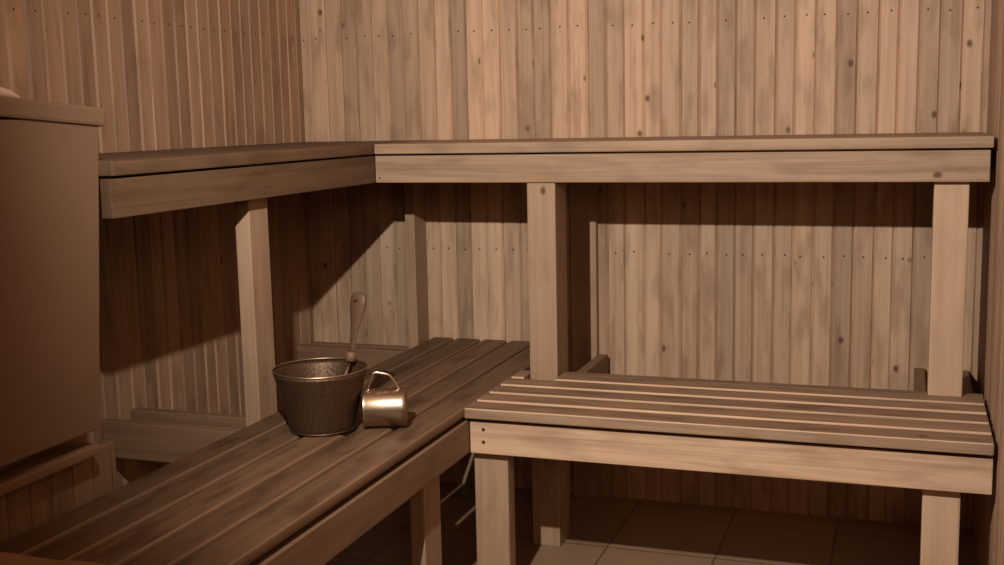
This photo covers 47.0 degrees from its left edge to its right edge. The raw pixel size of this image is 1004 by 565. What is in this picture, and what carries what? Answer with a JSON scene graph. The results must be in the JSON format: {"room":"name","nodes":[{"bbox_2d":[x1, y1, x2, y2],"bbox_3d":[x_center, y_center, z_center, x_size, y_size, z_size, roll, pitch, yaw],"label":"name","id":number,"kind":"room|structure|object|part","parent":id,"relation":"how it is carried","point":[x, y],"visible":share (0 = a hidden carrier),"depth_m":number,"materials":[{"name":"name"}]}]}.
{"room":"spa","nodes":[
{"label":"spa","id":0,"kind":"room"},
{"bbox_2d":[0,0,313,487],"bbox_3d":[-1.428,-0.126,1.920,0.025,2.255,4.471,2,9,19],"label":"wall","id":1,"kind":"structure","parent":0,"point":[164,74],"depth_m":3.30,"materials":[{"name":"brown wood"}]},
{"bbox_2d":[299,0,990,528],"bbox_3d":[0.353,-0.411,3.653,2.221,2.255,0.025,2,9,19],"label":"wall","id":2,"kind":"structure","parent":0,"point":[803,283],"depth_m":3.60,"materials":[{"name":"brown wood"}]},
{"bbox_2d":[325,481,975,564],"bbox_3d":[0.302,1.075,1.486,3.714,0.072,4.591,2,9,19],"label":"floor","id":3,"kind":"structure","parent":0,"point":[604,530],"depth_m":3.43,"materials":[{"name":"tile"}]},
{"bbox_2d":[0,96,117,544],"bbox_3d":[-1.189,0.326,1.847,0.491,1.370,1.247,2,9,19],"label":"heater","id":4,"kind":"object","parent":3,"relation":"on","point":[50,358],"visible":1,"depth_m":2.13,"materials":[{"name":"brown metal"}]},
{"bbox_2d":[0,87,20,97],"bbox_3d":[-1.038,-0.337,1.912,0.261,0.069,0.382,2,9,19],"label":"folded cloth","id":5,"kind":"object","parent":4,"relation":"on","point":[4,92],"visible":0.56,"depth_m":2.02,"materials":[{"name":"beige fabric"}]},
{"bbox_3d":[-1.204,0.059,1.794,0.484,0.602,1.214,2,9,19],"label":"panel","id":6,"kind":"part","parent":4,"relation":"part of","materials":[{"name":"brown metal"}]},
{"bbox_2d":[0,337,529,564],"bbox_3d":[-0.626,0.606,2.836,0.916,0.512,2.426,2,9,19],"label":"bench","id":7,"kind":"object","parent":3,"relation":"on","point":[230,492],"visible":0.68,"depth_m":2.51,"materials":[{"name":"brown wood"}]},
{"bbox_2d":[0,552,104,564],"bbox_3d":[-0.761,0.490,1.788,0.420,0.019,0.343,2,9,19],"label":"towel","id":8,"kind":"object","parent":7,"relation":"on","point":[5,558],"visible":1,"depth_m":1.93,"materials":[{"name":"fabric"}]},
{"bbox_2d":[271,357,367,436],"bbox_3d":[-0.433,0.276,2.768,0.229,0.150,0.229,2,9,19],"label":"bucket","id":9,"kind":"object","parent":7,"relation":"on","point":[318,400],"visible":0.99,"depth_m":2.70,"materials":[{"name":"metal"}]},
{"bbox_2d":[343,292,366,374],"bbox_3d":[-0.406,0.182,2.811,0.164,0.307,0.072,-9,11,-42],"label":"ladle","id":10,"kind":"object","parent":9,"relation":"in","point":[358,300],"visible":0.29,"depth_m":2.82,"materials":[{"name":"brown wood"}]},
{"bbox_3d":[-0.354,0.099,2.830,0.051,0.150,0.049,2,9,19],"label":"handle","id":11,"kind":"part","parent":10,"relation":"part of","materials":[{"name":"brown wood"}]},
{"bbox_2d":[362,371,407,427],"bbox_3d":[-0.281,0.279,2.773,0.103,0.137,0.096,-2,8,-2],"label":"mug","id":12,"kind":"object","parent":7,"relation":"on","point":[381,407],"visible":1,"depth_m":2.74,"materials":[{"name":"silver metal"}]},
{"bbox_3d":[-0.284,0.235,2.767,0.081,0.048,0.005,-2,8,-2],"label":"handle","id":13,"kind":"part","parent":12,"relation":"part of","materials":[{"name":"metal"}]},
{"bbox_3d":[-0.187,0.614,2.850,0.038,0.474,0.102,2,9,19],"label":"leg","id":14,"kind":"part","parent":7,"relation":"part of","materials":[{"name":"brown wood"}]},
{"bbox_2d":[99,140,436,426],"bbox_3d":[-0.707,0.220,3.207,0.494,1.175,1.675,2,9,19],"label":"bench","id":15,"kind":"object","parent":3,"relation":"on","point":[133,183],"visible":0.59,"depth_m":2.86,"materials":[{"name":"brown wood"}]},
{"bbox_3d":[-0.610,0.274,2.922,0.042,1.146,0.088,2,9,19],"label":"post","id":16,"kind":"part","parent":15,"relation":"part of","materials":[{"name":"brown wood"}]},
{"bbox_3d":[-0.718,-0.347,3.126,0.492,0.029,1.674,2,9,19],"label":"seat","id":17,"kind":"part","parent":15,"relation":"part of","materials":[{"name":"brown wood"}]},
{"bbox_3d":[-0.281,0.129,3.888,0.034,1.146,0.097,2,9,19],"label":"post","id":18,"kind":"part","parent":15,"relation":"part of","materials":[{"name":"brown wood"}]},
{"bbox_2d":[374,132,993,546],"bbox_3d":[0.504,0.167,3.400,1.669,1.175,0.508,2,9,19],"label":"bench","id":19,"kind":"object","parent":3,"relation":"on","point":[958,159],"visible":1,"depth_m":3.18,"materials":[{"name":"brown wood"}]},
{"bbox_3d":[0.137,0.238,3.359,0.083,1.061,0.110,2,9,19],"label":"post","id":20,"kind":"part","parent":19,"relation":"part of","materials":[{"name":"brown wood"}]},
{"bbox_3d":[0.494,-0.399,3.311,1.661,0.029,0.494,2,9,19],"label":"seat","id":21,"kind":"part","parent":19,"relation":"part of","materials":[{"name":"brown wood"}]},
{"bbox_3d":[1.156,0.223,3.016,0.083,1.146,0.110,2,9,19],"label":"post","id":22,"kind":"part","parent":19,"relation":"part of","materials":[{"name":"brown wood"}]},
{"bbox_2d":[464,354,993,564],"bbox_3d":[0.645,0.528,3.196,1.250,0.512,0.889,2,9,19],"label":"bench","id":23,"kind":"object","parent":3,"relation":"on","point":[942,447],"visible":1,"depth_m":2.84,"materials":[{"name":"brown wood"}]},
{"bbox_3d":[-0.018,0.584,3.039,0.093,0.474,0.050,2,9,19],"label":"leg","id":24,"kind":"part","parent":23,"relation":"part of","materials":[{"name":"brown wood"}]},
{"bbox_3d":[0.571,0.318,2.968,1.250,0.028,0.474,2,9,19],"label":"seat","id":25,"kind":"part","parent":23,"relation":"part of","materials":[{"name":"brown wood"}]},
{"bbox_3d":[1.013,0.614,2.677,0.082,0.474,0.050,2,9,19],"label":"leg","id":26,"kind":"part","parent":23,"relation":"part of","materials":[{"name":"brown wood"}]},
{"bbox_2d":[971,0,1003,564],"bbox_3d":[1.082,-0.233,2.298,0.108,2.255,2.071,2,9,19],"label":"wall","id":27,"kind":"structure","parent":0,"point":[987,528],"depth_m":2.83,"materials":[{"name":"brown wood"}]}
]}

